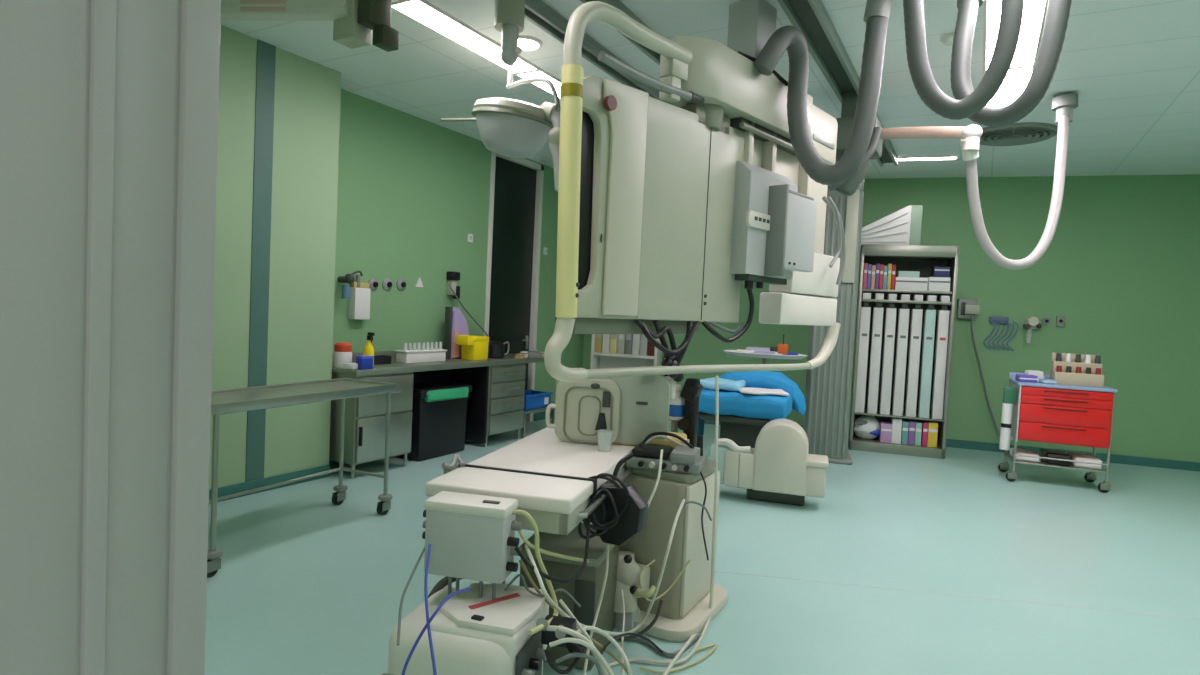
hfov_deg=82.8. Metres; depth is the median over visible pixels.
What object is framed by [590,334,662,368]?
shelf
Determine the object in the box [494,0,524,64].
ceiling mount
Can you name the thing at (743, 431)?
bed
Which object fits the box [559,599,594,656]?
loose cable
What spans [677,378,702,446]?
device
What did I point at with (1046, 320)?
wall outlet
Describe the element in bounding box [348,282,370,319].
wall box
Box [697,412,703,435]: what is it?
drape
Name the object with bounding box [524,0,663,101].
rail
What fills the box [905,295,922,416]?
box
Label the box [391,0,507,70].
recessed light
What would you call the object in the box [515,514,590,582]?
loose cable
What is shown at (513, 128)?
lamp
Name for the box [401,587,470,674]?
loose cable
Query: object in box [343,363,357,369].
paper roll
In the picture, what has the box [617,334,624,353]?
binder
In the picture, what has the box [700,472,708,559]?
loose cable
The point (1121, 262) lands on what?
wall
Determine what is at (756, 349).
pack
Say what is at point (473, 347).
bin
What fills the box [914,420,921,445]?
box
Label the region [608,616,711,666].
loose cable
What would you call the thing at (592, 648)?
loose cable
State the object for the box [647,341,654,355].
binder
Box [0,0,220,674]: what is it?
trim
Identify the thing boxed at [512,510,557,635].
loose cable
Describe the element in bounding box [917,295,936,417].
box
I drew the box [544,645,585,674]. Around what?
loose cable
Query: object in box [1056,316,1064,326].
wall outlet
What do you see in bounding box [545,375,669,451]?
detector
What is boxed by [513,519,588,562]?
loose cable
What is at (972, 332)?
cable
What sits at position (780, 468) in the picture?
x-ray machine part
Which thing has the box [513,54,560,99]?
recessed light
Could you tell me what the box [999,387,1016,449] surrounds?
holder
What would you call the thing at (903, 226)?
cover
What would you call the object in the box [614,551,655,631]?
valve assembly
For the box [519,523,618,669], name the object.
table base
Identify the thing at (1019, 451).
pack
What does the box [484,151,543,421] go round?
door
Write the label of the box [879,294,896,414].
box
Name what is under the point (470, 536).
box
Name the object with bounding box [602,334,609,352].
binder
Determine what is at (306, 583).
floor
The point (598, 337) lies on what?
binder
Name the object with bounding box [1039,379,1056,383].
packet
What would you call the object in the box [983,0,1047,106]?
recessed light
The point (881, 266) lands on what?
book
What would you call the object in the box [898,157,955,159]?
diffuser
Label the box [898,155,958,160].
recessed light
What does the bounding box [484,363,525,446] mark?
base cabinet
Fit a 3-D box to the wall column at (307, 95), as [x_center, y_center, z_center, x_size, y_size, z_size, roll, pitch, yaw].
[-3.239,-0.495,4.266,0.500,3.330,3.390,4,3,29]
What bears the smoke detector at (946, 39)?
attached to the ceiling at (1132, 66)
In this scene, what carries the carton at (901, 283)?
on the tall cabinet at (921, 258)
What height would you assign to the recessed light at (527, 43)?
0.019 m
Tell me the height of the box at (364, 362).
0.112 m
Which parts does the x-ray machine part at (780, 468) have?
arm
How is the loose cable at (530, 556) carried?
hanging from the box at (470, 536)
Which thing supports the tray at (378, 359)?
on the countertop
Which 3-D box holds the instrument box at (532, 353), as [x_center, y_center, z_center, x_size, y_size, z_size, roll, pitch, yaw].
[-0.768,0.188,7.930,0.116,0.090,0.086,3,2,-5]
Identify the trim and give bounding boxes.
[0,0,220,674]
[245,39,275,481]
[715,570,1199,618]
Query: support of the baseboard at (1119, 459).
attached to the wall at (1121, 262)
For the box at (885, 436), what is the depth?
7.90 m
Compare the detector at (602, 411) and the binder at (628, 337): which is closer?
the detector at (602, 411)
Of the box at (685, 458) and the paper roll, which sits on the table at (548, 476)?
the box at (685, 458)
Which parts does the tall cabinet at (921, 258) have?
panel, hanging rail, panel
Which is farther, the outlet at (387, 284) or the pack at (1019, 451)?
the pack at (1019, 451)
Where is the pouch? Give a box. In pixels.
[578,453,648,545]
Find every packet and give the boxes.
[515,354,524,358]
[520,351,527,357]
[1025,370,1043,381]
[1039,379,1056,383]
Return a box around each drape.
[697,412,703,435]
[699,389,791,419]
[700,377,745,391]
[719,371,805,415]
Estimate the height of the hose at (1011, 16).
0.892 m
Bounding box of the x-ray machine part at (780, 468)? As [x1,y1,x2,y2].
[708,419,828,505]
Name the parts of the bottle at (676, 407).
stem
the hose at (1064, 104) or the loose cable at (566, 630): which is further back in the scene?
the hose at (1064, 104)
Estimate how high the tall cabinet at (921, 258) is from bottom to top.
2.400 m
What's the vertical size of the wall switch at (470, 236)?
0.090 m
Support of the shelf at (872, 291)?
attached to the tall cabinet at (921, 258)
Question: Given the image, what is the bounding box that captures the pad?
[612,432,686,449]
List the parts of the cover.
panel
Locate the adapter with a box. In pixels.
[663,354,675,399]
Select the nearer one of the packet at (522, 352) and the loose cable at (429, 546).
the loose cable at (429, 546)
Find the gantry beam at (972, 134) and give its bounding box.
[828,91,982,195]
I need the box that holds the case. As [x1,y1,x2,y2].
[1040,448,1070,465]
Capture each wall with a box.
[332,89,583,420]
[583,174,1199,461]
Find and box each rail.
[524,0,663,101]
[580,0,660,64]
[777,0,897,166]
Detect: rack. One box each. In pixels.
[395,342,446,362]
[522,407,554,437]
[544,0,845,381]
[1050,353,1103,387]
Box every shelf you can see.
[524,407,553,413]
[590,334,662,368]
[854,409,943,421]
[862,289,952,295]
[1004,452,1110,473]
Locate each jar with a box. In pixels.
[333,342,351,367]
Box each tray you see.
[374,355,391,364]
[723,350,807,363]
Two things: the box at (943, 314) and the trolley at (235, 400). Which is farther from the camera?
the box at (943, 314)
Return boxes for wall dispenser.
[447,271,459,298]
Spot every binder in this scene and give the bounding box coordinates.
[595,334,602,352]
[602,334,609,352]
[609,334,617,353]
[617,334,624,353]
[624,334,632,354]
[632,334,640,354]
[640,334,647,355]
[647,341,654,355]
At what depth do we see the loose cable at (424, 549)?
2.24 m
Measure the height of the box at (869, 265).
0.288 m
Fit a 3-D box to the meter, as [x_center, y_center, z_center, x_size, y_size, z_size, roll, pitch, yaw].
[-2.222,-0.476,6.123,0.165,0.260,0.261,4,3,29]
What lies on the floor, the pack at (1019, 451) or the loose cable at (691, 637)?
the loose cable at (691, 637)
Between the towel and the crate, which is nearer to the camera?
the towel
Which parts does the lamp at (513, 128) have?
handle, drop rod, lamp shade, support arm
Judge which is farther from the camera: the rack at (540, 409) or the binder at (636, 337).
the binder at (636, 337)
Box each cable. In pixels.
[397,546,425,645]
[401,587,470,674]
[424,544,436,674]
[504,574,580,606]
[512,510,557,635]
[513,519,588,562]
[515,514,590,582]
[519,559,627,673]
[524,499,684,635]
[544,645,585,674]
[546,625,607,674]
[549,638,613,674]
[555,653,602,674]
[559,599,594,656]
[577,626,631,674]
[583,545,608,674]
[600,633,662,654]
[606,633,700,656]
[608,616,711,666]
[620,599,663,641]
[621,590,624,674]
[639,559,690,601]
[640,644,716,673]
[648,449,662,507]
[662,376,718,674]
[677,501,711,520]
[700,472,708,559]
[971,316,999,437]
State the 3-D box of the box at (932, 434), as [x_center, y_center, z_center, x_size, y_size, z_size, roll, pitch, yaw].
[3.825,1.110,7.850,0.100,0.280,0.202,3,2,17]
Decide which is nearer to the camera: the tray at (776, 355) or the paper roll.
the paper roll
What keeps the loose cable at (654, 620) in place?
hanging from the valve assembly
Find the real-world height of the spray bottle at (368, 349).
0.303 m
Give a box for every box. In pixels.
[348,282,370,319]
[355,355,373,369]
[422,491,522,598]
[529,349,538,357]
[626,432,705,474]
[855,293,870,412]
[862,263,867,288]
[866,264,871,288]
[867,293,883,413]
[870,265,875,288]
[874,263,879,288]
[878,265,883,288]
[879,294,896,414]
[879,421,891,442]
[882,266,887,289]
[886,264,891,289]
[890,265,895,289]
[891,417,901,443]
[892,294,909,415]
[901,420,908,444]
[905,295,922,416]
[907,419,915,444]
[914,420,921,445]
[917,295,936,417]
[921,420,927,446]
[926,420,937,447]
[931,296,949,418]
[957,299,979,318]
[1015,374,1037,382]
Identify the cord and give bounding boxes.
[448,284,487,335]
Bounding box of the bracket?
[333,0,398,51]
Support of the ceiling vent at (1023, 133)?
in the ceiling at (1132, 66)
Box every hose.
[754,0,891,185]
[903,0,1023,119]
[950,0,1071,126]
[960,93,1077,269]
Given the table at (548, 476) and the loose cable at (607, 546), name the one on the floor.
the table at (548, 476)
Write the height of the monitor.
0.910 m
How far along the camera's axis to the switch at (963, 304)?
8.30 m
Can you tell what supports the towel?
on the drape at (770, 407)
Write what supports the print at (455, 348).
attached to the magazine file at (456, 324)
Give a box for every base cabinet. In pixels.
[329,372,412,478]
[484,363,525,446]
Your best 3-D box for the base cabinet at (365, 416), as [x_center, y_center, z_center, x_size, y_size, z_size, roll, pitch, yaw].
[-2.074,0.720,5.992,0.597,0.873,0.650,4,3,29]
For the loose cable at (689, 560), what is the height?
0.190 m
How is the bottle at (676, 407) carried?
attached to the device
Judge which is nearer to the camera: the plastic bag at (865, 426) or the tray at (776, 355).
the tray at (776, 355)
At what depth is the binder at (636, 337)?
9.33 m
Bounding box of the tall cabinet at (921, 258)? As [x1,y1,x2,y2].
[848,244,958,458]
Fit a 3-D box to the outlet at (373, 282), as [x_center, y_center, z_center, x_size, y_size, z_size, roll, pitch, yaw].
[-2.126,-0.499,6.415,0.045,0.124,0.124,4,3,29]
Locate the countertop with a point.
(475, 373)
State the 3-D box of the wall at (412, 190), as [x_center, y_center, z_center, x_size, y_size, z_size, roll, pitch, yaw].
[-1.416,-0.557,7.877,0.150,3.330,4.692,4,3,29]
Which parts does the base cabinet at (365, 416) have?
leg, handle, door, drawer, leg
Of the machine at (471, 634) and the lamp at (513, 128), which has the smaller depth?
the machine at (471, 634)
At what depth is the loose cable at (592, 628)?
2.48 m
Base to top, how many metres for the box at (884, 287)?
0.276 m
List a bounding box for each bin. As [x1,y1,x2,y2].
[395,381,471,460]
[456,335,488,359]
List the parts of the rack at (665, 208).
plate, rail, plate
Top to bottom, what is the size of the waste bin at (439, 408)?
0.680 m
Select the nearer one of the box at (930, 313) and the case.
the case
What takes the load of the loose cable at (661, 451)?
hanging from the table at (548, 476)
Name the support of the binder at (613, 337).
on the shelf at (599, 360)
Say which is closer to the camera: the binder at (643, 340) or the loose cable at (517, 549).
the loose cable at (517, 549)
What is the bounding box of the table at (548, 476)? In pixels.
[425,427,727,641]
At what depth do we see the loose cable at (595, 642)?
2.50 m
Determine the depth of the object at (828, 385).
7.13 m
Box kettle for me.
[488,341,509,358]
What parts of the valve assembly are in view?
knob, knob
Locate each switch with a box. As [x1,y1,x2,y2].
[468,234,472,241]
[961,302,965,314]
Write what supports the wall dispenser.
attached to the wall at (412, 190)
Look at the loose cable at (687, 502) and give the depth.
3.15 m
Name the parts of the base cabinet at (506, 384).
door, drawer, drawer, drawer, leg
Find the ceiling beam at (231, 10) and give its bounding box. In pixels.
[220,0,348,43]
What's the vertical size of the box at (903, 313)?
1.405 m
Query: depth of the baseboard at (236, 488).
5.25 m
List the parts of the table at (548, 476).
support frame, rail, plate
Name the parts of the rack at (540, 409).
leg, leg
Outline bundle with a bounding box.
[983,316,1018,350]
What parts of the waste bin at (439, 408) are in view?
lid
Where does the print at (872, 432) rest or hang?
attached to the plastic bag at (865, 426)
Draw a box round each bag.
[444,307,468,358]
[853,415,879,438]
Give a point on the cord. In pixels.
(449, 284)
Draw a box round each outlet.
[368,278,378,290]
[382,278,392,290]
[396,278,405,290]
[1023,317,1041,328]
[1042,317,1050,324]
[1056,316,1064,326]
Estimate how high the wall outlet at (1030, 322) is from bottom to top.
0.315 m
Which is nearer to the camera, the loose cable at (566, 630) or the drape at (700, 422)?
the loose cable at (566, 630)
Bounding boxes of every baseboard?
[209,410,551,503]
[704,420,1199,470]
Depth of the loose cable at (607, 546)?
2.78 m
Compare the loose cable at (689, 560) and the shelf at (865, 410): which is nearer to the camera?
the loose cable at (689, 560)
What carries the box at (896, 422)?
on the tall cabinet at (921, 258)
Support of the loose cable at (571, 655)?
attached to the hub
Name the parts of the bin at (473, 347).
lid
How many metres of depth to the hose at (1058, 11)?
3.24 m
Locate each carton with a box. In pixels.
[894,277,927,290]
[896,271,919,277]
[927,277,950,291]
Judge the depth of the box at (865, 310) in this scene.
7.96 m
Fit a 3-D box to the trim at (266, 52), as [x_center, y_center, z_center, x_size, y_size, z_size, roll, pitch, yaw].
[-2.516,-0.493,5.039,0.006,3.330,0.145,4,3,29]
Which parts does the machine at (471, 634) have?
carry handle, lid, connector panel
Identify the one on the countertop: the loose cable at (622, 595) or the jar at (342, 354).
the jar at (342, 354)
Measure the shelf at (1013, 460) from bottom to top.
0.088 m
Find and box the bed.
[700,413,786,447]
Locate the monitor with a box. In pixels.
[578,111,593,289]
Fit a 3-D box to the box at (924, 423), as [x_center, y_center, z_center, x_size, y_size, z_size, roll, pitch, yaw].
[3.748,1.108,7.873,0.050,0.275,0.202,3,2,17]
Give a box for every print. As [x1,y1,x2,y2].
[452,331,458,356]
[869,429,879,435]
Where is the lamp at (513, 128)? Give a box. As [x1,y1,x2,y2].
[441,64,559,191]
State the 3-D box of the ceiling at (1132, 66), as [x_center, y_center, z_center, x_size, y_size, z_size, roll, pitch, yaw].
[1.895,-1.994,4.881,8.900,0.100,10.218,4,3,29]
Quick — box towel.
[739,387,788,395]
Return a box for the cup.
[341,285,349,298]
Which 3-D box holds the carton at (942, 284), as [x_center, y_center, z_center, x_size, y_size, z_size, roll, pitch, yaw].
[3.869,-0.603,7.796,0.220,0.160,0.252,3,2,17]
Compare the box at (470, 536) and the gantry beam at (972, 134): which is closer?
the box at (470, 536)
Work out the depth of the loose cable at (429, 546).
2.04 m
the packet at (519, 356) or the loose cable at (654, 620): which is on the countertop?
the packet at (519, 356)
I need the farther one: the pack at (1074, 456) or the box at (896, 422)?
the box at (896, 422)
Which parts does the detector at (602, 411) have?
handle, raised panel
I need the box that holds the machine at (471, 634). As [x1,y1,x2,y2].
[382,576,548,674]
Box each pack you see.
[735,349,754,352]
[746,347,774,353]
[782,352,797,354]
[931,267,949,277]
[1009,448,1040,462]
[1067,452,1101,468]
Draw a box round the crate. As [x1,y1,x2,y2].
[523,390,552,410]
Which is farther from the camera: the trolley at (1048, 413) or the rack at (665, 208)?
the trolley at (1048, 413)
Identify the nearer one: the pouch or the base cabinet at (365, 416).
the pouch
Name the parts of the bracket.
dark arm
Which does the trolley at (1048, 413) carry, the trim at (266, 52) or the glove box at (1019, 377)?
the glove box at (1019, 377)
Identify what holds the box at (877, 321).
on the tall cabinet at (921, 258)
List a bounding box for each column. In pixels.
[209,25,340,489]
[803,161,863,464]
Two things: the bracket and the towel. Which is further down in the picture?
the towel
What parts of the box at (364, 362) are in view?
lid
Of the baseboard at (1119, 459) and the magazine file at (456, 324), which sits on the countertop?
the magazine file at (456, 324)
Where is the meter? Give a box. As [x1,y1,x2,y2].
[337,271,362,298]
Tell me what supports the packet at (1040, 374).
on the trolley at (1048, 413)
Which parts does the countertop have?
dark panel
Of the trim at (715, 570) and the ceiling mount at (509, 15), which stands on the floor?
the trim at (715, 570)
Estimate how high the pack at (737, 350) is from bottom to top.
0.054 m
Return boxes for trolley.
[207,378,395,577]
[998,372,1117,492]
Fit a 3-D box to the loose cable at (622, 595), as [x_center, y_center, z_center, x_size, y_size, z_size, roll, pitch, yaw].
[0.096,1.258,2.819,0.019,0.252,0.444,3,2,0]
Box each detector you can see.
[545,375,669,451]
[940,32,954,45]
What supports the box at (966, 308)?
attached to the wall at (1121, 262)
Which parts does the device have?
knob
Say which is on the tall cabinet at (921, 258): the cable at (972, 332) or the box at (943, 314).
the box at (943, 314)
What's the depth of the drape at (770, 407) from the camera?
6.08 m
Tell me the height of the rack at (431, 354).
0.190 m
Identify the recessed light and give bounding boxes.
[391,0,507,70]
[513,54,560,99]
[518,35,541,50]
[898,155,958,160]
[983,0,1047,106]
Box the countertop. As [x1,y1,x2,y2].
[332,351,543,442]
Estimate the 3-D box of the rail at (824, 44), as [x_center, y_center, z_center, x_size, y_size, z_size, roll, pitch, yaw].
[1.506,-1.902,4.505,0.200,0.090,7.020,4,3,29]
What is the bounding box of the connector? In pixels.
[770,334,788,353]
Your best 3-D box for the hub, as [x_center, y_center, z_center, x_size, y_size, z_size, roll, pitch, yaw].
[-0.132,1.000,2.307,0.152,0.113,0.116,3,2,12]
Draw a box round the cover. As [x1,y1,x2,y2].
[861,205,922,244]
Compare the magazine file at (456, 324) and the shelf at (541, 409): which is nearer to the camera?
the magazine file at (456, 324)
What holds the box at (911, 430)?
on the tall cabinet at (921, 258)
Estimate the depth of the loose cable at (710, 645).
2.90 m
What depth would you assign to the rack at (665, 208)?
3.49 m
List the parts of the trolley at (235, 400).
leg, leg, leg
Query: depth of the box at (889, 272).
7.84 m
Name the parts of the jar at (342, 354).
lid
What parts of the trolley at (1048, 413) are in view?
leg, panel, drawer, handle, drawer, handle, handle, handle, drawer, drawer, leg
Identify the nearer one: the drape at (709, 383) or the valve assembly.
the valve assembly
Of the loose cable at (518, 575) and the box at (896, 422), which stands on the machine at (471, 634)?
the loose cable at (518, 575)
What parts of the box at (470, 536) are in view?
lid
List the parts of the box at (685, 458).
knob, knob, cord, cord, knob, knob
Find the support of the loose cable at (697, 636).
on the floor
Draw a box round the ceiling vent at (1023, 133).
[980,122,1057,145]
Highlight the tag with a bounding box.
[415,277,422,286]
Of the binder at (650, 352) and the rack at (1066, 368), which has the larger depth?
the binder at (650, 352)
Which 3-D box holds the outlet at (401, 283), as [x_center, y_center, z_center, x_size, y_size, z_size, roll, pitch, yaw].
[-1.951,-0.523,6.724,0.045,0.124,0.124,4,3,29]
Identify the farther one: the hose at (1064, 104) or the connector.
the connector
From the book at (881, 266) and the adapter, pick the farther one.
the book at (881, 266)
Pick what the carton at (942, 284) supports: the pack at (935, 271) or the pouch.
the pack at (935, 271)
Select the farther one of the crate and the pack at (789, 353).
the crate
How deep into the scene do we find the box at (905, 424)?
7.84 m
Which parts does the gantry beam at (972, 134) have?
cable chain, arm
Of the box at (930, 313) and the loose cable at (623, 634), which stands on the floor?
the loose cable at (623, 634)
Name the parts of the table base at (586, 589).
panel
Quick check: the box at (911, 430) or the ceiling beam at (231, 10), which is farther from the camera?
the box at (911, 430)
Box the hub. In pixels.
[536,615,579,652]
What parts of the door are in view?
handle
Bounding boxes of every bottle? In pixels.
[363,332,374,365]
[669,385,684,431]
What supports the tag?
attached to the wall at (412, 190)
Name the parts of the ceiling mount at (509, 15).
post, post, knob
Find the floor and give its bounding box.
[205,418,1199,674]
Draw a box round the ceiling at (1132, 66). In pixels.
[220,0,1199,178]
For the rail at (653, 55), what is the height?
0.090 m

